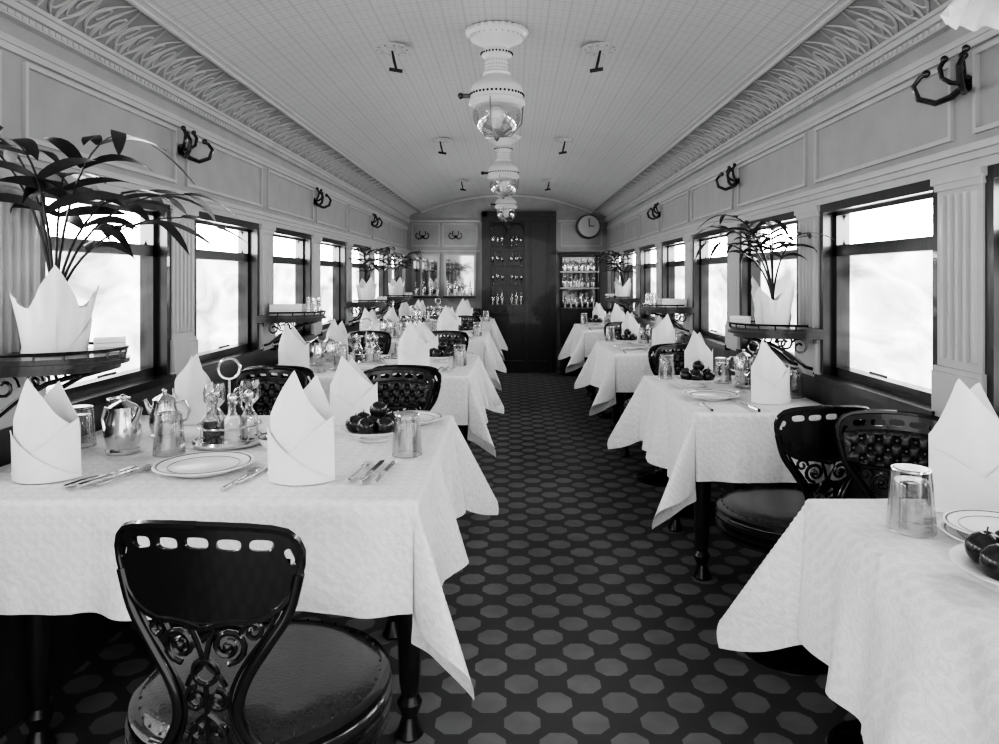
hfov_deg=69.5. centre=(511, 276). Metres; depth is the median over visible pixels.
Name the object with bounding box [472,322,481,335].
tumbler
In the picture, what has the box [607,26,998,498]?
wall
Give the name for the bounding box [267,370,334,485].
folded napkin
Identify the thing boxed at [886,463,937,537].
tumbler
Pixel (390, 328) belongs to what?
water jug
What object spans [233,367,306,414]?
dining chair
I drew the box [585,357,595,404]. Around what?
dining table
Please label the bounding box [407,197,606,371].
wall
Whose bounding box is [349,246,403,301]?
potted palm
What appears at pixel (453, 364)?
tumbler
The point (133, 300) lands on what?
window
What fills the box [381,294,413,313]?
wall shelf
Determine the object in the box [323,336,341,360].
water jug
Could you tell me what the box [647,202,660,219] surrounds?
coat hook
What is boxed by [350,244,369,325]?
window
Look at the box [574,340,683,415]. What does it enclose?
tablecloth
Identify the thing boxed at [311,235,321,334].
pilaster
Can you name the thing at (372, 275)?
pilaster
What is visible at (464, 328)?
fruit bowl
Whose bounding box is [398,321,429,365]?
folded napkin
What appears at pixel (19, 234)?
pilaster
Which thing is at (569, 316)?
sideboard
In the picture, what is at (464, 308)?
folded napkin
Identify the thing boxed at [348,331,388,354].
dining chair
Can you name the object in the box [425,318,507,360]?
tablecloth
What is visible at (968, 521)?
dinner plate
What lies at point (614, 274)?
window
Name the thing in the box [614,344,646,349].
dinner plate
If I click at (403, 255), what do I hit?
pilaster
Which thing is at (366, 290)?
pot
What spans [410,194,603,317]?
trim
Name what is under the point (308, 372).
dining chair
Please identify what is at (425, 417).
dinner plate
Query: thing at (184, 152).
coat hook
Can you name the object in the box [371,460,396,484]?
table knife
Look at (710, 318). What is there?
window
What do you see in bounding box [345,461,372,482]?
fork
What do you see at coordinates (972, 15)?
wall lamp
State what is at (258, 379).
wine glass
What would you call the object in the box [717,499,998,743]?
tablecloth
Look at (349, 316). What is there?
pilaster
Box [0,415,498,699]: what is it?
tablecloth
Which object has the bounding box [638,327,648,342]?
tumbler
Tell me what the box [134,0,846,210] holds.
ceiling
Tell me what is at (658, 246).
pilaster
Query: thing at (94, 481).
table knife
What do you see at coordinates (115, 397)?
tumbler
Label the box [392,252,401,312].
window
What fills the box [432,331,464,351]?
dining chair
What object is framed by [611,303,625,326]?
folded napkin
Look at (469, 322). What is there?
dining chair
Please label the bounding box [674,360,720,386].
fruit bowl
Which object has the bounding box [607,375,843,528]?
tablecloth
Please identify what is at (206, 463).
dinner plate
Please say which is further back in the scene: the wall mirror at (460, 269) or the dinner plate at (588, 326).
the wall mirror at (460, 269)
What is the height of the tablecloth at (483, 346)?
0.425 m
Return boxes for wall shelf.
[0,342,129,417]
[255,309,325,348]
[344,299,388,322]
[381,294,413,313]
[604,296,640,316]
[641,303,694,332]
[728,320,826,373]
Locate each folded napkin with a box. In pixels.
[10,378,81,483]
[172,354,213,424]
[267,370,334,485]
[278,324,309,368]
[325,319,347,356]
[330,356,377,425]
[360,308,379,336]
[384,306,398,331]
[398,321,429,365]
[399,302,413,319]
[414,299,425,318]
[417,320,437,348]
[437,306,457,336]
[448,307,460,324]
[457,299,471,319]
[592,302,605,323]
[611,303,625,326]
[622,311,640,341]
[652,314,674,350]
[684,331,712,370]
[751,340,791,404]
[929,379,998,512]
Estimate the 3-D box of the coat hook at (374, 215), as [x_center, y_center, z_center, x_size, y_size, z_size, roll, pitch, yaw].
[-1.389,-0.574,7.340,0.106,0.145,0.236,0,0,0]
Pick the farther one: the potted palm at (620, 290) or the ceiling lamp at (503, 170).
the potted palm at (620, 290)
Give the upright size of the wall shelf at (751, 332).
0.215 m
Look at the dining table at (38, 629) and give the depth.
1.98 m
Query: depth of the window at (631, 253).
8.22 m
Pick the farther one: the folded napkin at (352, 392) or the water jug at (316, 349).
the water jug at (316, 349)
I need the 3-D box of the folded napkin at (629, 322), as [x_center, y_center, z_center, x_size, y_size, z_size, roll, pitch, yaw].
[0.962,0.394,5.806,0.136,0.245,0.129,0,0,31]
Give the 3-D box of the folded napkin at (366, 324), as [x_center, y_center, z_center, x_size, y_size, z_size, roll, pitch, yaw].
[-1.198,0.388,6.075,0.143,0.259,0.136,0,0,36]
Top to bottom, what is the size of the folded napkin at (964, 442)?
0.294 m
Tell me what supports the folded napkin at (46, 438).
on the tablecloth at (389, 547)
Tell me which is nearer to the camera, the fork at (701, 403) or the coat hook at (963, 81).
the coat hook at (963, 81)
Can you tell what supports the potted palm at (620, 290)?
on the wall shelf at (622, 300)
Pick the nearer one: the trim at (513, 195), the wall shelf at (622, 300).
the wall shelf at (622, 300)
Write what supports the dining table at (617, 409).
on the floor
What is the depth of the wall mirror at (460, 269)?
9.81 m
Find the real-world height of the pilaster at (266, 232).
0.720 m
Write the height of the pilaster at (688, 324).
0.720 m
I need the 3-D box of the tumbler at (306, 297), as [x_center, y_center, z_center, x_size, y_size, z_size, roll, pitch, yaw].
[-1.150,0.164,4.125,0.071,0.098,0.071,0,0,0]
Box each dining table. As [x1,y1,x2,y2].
[23,614,423,743]
[457,425,467,444]
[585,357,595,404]
[612,392,630,456]
[668,481,796,580]
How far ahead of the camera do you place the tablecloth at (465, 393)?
3.78 m
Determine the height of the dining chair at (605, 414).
0.900 m
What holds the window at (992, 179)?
in the wall at (897, 123)
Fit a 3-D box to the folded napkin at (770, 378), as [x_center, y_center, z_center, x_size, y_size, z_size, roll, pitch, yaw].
[1.072,0.386,2.975,0.143,0.261,0.136,0,0,36]
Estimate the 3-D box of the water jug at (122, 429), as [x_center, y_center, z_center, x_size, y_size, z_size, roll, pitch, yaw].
[-1.155,0.431,2.136,0.099,0.171,0.140,0,0,-39]
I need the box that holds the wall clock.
[576,214,600,238]
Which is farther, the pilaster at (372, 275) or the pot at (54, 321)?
the pilaster at (372, 275)
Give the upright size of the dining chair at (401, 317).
0.900 m
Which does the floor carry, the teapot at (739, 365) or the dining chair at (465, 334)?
the dining chair at (465, 334)
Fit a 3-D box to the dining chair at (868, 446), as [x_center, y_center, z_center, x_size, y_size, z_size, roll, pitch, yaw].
[1.036,0.850,1.940,0.501,0.900,0.525,0,0,32]
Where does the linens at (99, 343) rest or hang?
on the wall shelf at (75, 366)
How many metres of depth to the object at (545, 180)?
8.09 m
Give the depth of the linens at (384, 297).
6.32 m
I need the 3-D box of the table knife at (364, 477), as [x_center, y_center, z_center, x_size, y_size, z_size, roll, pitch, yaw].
[-0.370,0.511,1.905,0.016,0.016,0.230,0,0,5]
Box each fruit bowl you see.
[339,399,407,442]
[429,341,457,361]
[458,321,474,333]
[472,310,481,319]
[585,315,604,324]
[613,329,640,343]
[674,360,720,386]
[949,526,998,587]
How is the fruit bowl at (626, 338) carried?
on the tablecloth at (609, 369)
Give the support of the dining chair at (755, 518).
on the floor
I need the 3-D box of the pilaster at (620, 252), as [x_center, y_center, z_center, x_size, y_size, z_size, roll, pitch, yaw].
[1.284,0.060,8.395,0.032,0.720,0.244,0,0,0]
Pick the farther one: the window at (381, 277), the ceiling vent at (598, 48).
the window at (381, 277)
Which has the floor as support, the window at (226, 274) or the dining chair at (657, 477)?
the dining chair at (657, 477)
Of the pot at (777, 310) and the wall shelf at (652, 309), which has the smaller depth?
the pot at (777, 310)
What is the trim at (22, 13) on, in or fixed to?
attached to the wall at (57, 109)
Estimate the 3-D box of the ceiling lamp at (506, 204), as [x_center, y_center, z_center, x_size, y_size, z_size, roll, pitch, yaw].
[-0.087,-0.875,8.250,0.326,0.510,0.289,0,0,0]
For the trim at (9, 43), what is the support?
attached to the wall at (57, 109)
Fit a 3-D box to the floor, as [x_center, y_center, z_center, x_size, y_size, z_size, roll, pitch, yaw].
[-0.070,1.325,4.675,3.100,0.050,10.550,0,0,0]
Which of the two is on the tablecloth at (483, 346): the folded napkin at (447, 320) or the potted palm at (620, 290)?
the folded napkin at (447, 320)
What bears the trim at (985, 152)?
attached to the wall at (897, 123)
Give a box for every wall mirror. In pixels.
[412,254,439,297]
[443,254,475,297]
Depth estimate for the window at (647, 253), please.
7.17 m
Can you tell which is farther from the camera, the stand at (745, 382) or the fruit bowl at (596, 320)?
the fruit bowl at (596, 320)
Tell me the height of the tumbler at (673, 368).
0.122 m
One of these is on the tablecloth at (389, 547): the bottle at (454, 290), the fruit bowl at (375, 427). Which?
the fruit bowl at (375, 427)
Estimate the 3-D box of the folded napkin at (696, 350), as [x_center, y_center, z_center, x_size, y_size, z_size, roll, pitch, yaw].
[0.962,0.394,3.696,0.136,0.245,0.129,0,0,31]
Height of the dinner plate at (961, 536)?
0.017 m
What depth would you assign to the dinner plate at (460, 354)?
4.72 m
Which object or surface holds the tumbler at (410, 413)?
on the tablecloth at (389, 547)
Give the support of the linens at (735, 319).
on the wall shelf at (751, 332)
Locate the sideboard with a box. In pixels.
[558,252,600,372]
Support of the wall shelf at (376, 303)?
attached to the wall at (57, 109)
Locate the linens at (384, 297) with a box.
[377,296,386,299]
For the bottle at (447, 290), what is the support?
in the wall mirror at (460, 269)
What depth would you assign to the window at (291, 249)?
4.95 m
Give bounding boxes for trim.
[0,0,422,222]
[0,31,409,254]
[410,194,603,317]
[591,0,952,222]
[604,26,998,254]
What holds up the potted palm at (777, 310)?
on the wall shelf at (751, 332)
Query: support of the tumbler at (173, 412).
on the tablecloth at (389, 547)
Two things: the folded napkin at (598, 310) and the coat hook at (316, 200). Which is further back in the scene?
the folded napkin at (598, 310)
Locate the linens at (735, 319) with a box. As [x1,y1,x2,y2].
[730,316,750,325]
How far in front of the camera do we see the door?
9.81 m
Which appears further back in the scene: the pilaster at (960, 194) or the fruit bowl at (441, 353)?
the fruit bowl at (441, 353)
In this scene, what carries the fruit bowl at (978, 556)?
on the tablecloth at (907, 638)
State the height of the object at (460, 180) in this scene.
0.119 m
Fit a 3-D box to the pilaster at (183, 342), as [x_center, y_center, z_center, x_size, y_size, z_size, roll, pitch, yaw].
[-1.424,0.060,3.120,0.032,0.720,0.244,0,0,0]
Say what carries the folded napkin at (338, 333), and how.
on the tablecloth at (465, 393)
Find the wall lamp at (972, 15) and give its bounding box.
[940,0,998,31]
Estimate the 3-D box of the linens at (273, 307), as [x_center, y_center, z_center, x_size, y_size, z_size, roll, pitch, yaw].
[-1.300,0.186,4.175,0.180,0.054,0.120,0,0,-6]
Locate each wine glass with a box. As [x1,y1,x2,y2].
[203,382,225,411]
[239,379,260,425]
[733,356,748,392]
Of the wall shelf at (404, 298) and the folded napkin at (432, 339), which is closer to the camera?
the folded napkin at (432, 339)
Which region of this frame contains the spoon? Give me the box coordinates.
[220,467,260,491]
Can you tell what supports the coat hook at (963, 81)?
attached to the wall at (897, 123)
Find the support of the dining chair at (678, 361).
on the floor
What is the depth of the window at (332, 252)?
6.09 m
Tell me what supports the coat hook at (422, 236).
attached to the wall at (471, 209)
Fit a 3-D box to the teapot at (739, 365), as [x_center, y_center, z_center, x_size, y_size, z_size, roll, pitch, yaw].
[1.166,0.440,3.645,0.090,0.154,0.126,0,0,-39]
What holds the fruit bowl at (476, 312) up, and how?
on the tablecloth at (491, 326)
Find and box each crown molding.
[26,0,418,217]
[595,0,948,217]
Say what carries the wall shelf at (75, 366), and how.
attached to the wall at (57, 109)
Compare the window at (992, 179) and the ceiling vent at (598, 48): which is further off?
the ceiling vent at (598, 48)
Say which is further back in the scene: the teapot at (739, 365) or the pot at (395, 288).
the pot at (395, 288)
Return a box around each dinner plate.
[151,451,254,477]
[356,363,386,370]
[388,410,443,425]
[454,352,474,357]
[585,325,603,327]
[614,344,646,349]
[682,389,739,400]
[940,521,968,542]
[941,509,998,533]
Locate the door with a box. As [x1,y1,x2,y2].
[482,211,555,372]
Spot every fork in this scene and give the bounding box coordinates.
[96,466,151,487]
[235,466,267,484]
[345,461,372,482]
[697,401,713,411]
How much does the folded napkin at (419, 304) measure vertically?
0.247 m
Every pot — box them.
[9,265,99,353]
[356,277,376,301]
[388,277,403,296]
[615,277,630,297]
[751,277,794,326]
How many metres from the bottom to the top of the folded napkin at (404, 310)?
0.261 m
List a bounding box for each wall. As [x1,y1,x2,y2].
[0,16,406,738]
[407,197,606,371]
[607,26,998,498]
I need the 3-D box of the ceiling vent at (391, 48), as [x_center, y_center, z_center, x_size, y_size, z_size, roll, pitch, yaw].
[-0.570,-1.028,3.420,0.170,0.119,0.170,0,0,0]
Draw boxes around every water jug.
[100,394,142,455]
[306,336,326,365]
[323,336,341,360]
[378,316,388,331]
[385,317,396,333]
[412,307,419,319]
[418,307,424,319]
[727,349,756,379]
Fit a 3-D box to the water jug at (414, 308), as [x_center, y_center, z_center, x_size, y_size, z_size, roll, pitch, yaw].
[-1.155,0.431,8.466,0.099,0.171,0.140,0,0,-39]
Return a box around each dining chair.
[114,520,391,743]
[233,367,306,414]
[240,365,314,414]
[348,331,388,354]
[348,331,390,354]
[363,367,433,412]
[369,365,441,412]
[399,316,423,330]
[431,330,470,443]
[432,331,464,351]
[458,316,478,328]
[460,315,480,328]
[597,322,621,418]
[607,322,644,430]
[623,343,687,486]
[654,344,715,518]
[715,405,874,674]
[827,409,939,743]
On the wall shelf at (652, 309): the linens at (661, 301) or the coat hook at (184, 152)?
the linens at (661, 301)
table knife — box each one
[61,465,138,490]
[76,464,151,488]
[314,367,336,372]
[357,460,384,484]
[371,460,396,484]
[737,401,760,411]
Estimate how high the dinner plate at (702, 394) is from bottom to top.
0.020 m
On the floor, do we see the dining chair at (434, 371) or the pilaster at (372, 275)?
the dining chair at (434, 371)
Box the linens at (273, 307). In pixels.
[269,304,305,313]
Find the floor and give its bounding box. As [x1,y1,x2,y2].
[0,372,857,743]
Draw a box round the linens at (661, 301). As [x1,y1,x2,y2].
[657,299,686,306]
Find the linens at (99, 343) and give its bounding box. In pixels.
[93,336,125,352]
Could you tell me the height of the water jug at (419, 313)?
0.154 m
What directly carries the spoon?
on the tablecloth at (389, 547)
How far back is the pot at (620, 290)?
7.28 m
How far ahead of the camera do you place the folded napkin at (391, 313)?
6.77 m
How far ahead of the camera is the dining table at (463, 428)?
4.12 m
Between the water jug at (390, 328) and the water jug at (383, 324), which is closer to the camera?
the water jug at (383, 324)
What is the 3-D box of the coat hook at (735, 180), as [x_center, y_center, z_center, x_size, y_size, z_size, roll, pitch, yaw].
[1.249,-0.574,4.130,0.106,0.145,0.236,0,0,0]
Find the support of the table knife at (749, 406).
on the tablecloth at (734, 442)
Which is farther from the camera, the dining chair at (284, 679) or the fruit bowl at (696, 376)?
the fruit bowl at (696, 376)
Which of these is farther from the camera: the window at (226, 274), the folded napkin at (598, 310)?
the folded napkin at (598, 310)
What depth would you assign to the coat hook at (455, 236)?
9.80 m
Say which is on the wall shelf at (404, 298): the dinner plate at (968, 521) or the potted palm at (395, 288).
the potted palm at (395, 288)
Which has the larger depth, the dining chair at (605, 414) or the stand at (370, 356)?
the dining chair at (605, 414)
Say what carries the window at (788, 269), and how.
in the wall at (897, 123)
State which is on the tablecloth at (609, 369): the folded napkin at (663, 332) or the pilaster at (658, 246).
the folded napkin at (663, 332)
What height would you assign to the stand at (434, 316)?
0.266 m
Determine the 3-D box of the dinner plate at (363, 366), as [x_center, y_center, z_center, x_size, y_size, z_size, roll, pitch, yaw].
[-0.825,0.506,4.040,0.255,0.022,0.255,0,0,0]
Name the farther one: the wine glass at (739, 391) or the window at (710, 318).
the window at (710, 318)
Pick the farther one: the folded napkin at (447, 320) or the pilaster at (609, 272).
the pilaster at (609, 272)
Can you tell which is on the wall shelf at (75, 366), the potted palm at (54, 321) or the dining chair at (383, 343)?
the potted palm at (54, 321)
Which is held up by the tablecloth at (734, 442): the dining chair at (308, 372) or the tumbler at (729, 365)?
the tumbler at (729, 365)
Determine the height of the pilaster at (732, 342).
0.720 m
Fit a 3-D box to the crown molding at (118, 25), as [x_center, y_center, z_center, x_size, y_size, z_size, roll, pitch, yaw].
[-1.340,-0.845,4.641,0.190,0.120,10.481,0,0,0]
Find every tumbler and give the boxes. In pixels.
[73,404,96,446]
[103,396,130,435]
[152,410,185,457]
[305,297,316,313]
[333,344,347,365]
[392,411,421,458]
[452,344,466,365]
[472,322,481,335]
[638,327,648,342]
[658,354,674,378]
[714,357,731,383]
[787,368,803,398]
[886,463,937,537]
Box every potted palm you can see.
[0,126,247,353]
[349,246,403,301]
[382,251,426,296]
[590,250,641,297]
[690,214,833,326]
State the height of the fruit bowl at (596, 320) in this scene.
0.125 m
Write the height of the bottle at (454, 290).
0.213 m
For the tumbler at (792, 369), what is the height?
0.122 m
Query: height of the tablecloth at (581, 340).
0.425 m
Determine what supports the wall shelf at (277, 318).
attached to the wall at (57, 109)
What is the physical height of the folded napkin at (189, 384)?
0.246 m
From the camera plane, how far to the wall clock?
9.62 m
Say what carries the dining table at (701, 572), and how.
on the floor
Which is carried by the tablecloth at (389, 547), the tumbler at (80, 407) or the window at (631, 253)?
the tumbler at (80, 407)
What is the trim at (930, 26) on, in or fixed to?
attached to the wall at (897, 123)
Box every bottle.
[421,283,424,295]
[446,281,449,295]
[453,282,456,295]
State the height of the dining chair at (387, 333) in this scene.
0.900 m
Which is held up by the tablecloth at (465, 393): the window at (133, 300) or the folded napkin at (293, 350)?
the folded napkin at (293, 350)
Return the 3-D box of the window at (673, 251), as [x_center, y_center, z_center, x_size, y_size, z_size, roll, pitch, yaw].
[1.337,0.062,5.758,0.145,0.745,0.845,0,0,0]
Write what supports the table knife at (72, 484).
on the tablecloth at (389, 547)
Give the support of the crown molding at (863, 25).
attached to the wall at (897, 123)
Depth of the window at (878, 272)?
2.67 m
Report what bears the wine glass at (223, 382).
on the tablecloth at (389, 547)
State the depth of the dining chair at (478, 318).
7.53 m
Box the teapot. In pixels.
[142,389,190,438]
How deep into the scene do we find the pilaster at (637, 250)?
7.30 m
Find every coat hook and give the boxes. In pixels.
[177,126,213,163]
[314,187,331,208]
[371,213,382,227]
[415,231,428,238]
[448,231,461,238]
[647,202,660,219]
[715,163,739,190]
[911,44,971,105]
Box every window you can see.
[40,179,175,411]
[195,211,262,371]
[270,227,314,349]
[318,237,347,335]
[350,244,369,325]
[374,248,387,318]
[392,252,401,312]
[609,252,620,310]
[624,249,637,318]
[638,244,655,325]
[662,237,686,335]
[690,228,730,349]
[736,211,801,373]
[814,180,936,415]
[985,164,998,417]
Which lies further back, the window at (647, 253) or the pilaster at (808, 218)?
the window at (647, 253)
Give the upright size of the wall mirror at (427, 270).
0.600 m
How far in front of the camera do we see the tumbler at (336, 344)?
4.20 m
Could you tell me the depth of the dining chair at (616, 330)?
6.38 m
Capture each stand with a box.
[191,357,262,449]
[348,318,383,362]
[402,305,421,333]
[430,298,443,319]
[734,341,758,387]
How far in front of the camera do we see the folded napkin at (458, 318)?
6.76 m
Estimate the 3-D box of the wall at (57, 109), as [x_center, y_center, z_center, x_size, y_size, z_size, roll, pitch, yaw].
[-1.505,0.240,4.625,0.130,2.120,10.450,0,0,0]
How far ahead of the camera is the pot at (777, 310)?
3.06 m
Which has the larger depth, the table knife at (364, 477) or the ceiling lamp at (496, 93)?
the ceiling lamp at (496, 93)
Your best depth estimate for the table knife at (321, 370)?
3.92 m
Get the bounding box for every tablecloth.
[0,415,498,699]
[245,355,503,456]
[353,331,506,390]
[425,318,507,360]
[558,324,605,372]
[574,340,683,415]
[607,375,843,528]
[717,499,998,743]
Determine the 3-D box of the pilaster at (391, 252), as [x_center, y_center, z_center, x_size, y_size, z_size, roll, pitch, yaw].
[-1.424,0.060,8.395,0.032,0.720,0.244,0,0,0]
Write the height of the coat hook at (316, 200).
0.145 m
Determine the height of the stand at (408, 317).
0.266 m
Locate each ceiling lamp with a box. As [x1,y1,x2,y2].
[458,20,527,141]
[481,132,520,198]
[490,180,517,222]
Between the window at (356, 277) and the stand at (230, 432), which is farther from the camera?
the window at (356, 277)
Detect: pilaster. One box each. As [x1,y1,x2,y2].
[0,168,47,428]
[169,205,198,376]
[258,224,275,350]
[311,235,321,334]
[345,242,353,325]
[370,247,375,314]
[388,251,392,307]
[402,254,405,293]
[607,255,610,308]
[619,251,623,311]
[634,247,639,317]
[655,242,661,321]
[683,235,692,335]
[725,224,740,350]
[794,205,820,375]
[930,166,987,416]

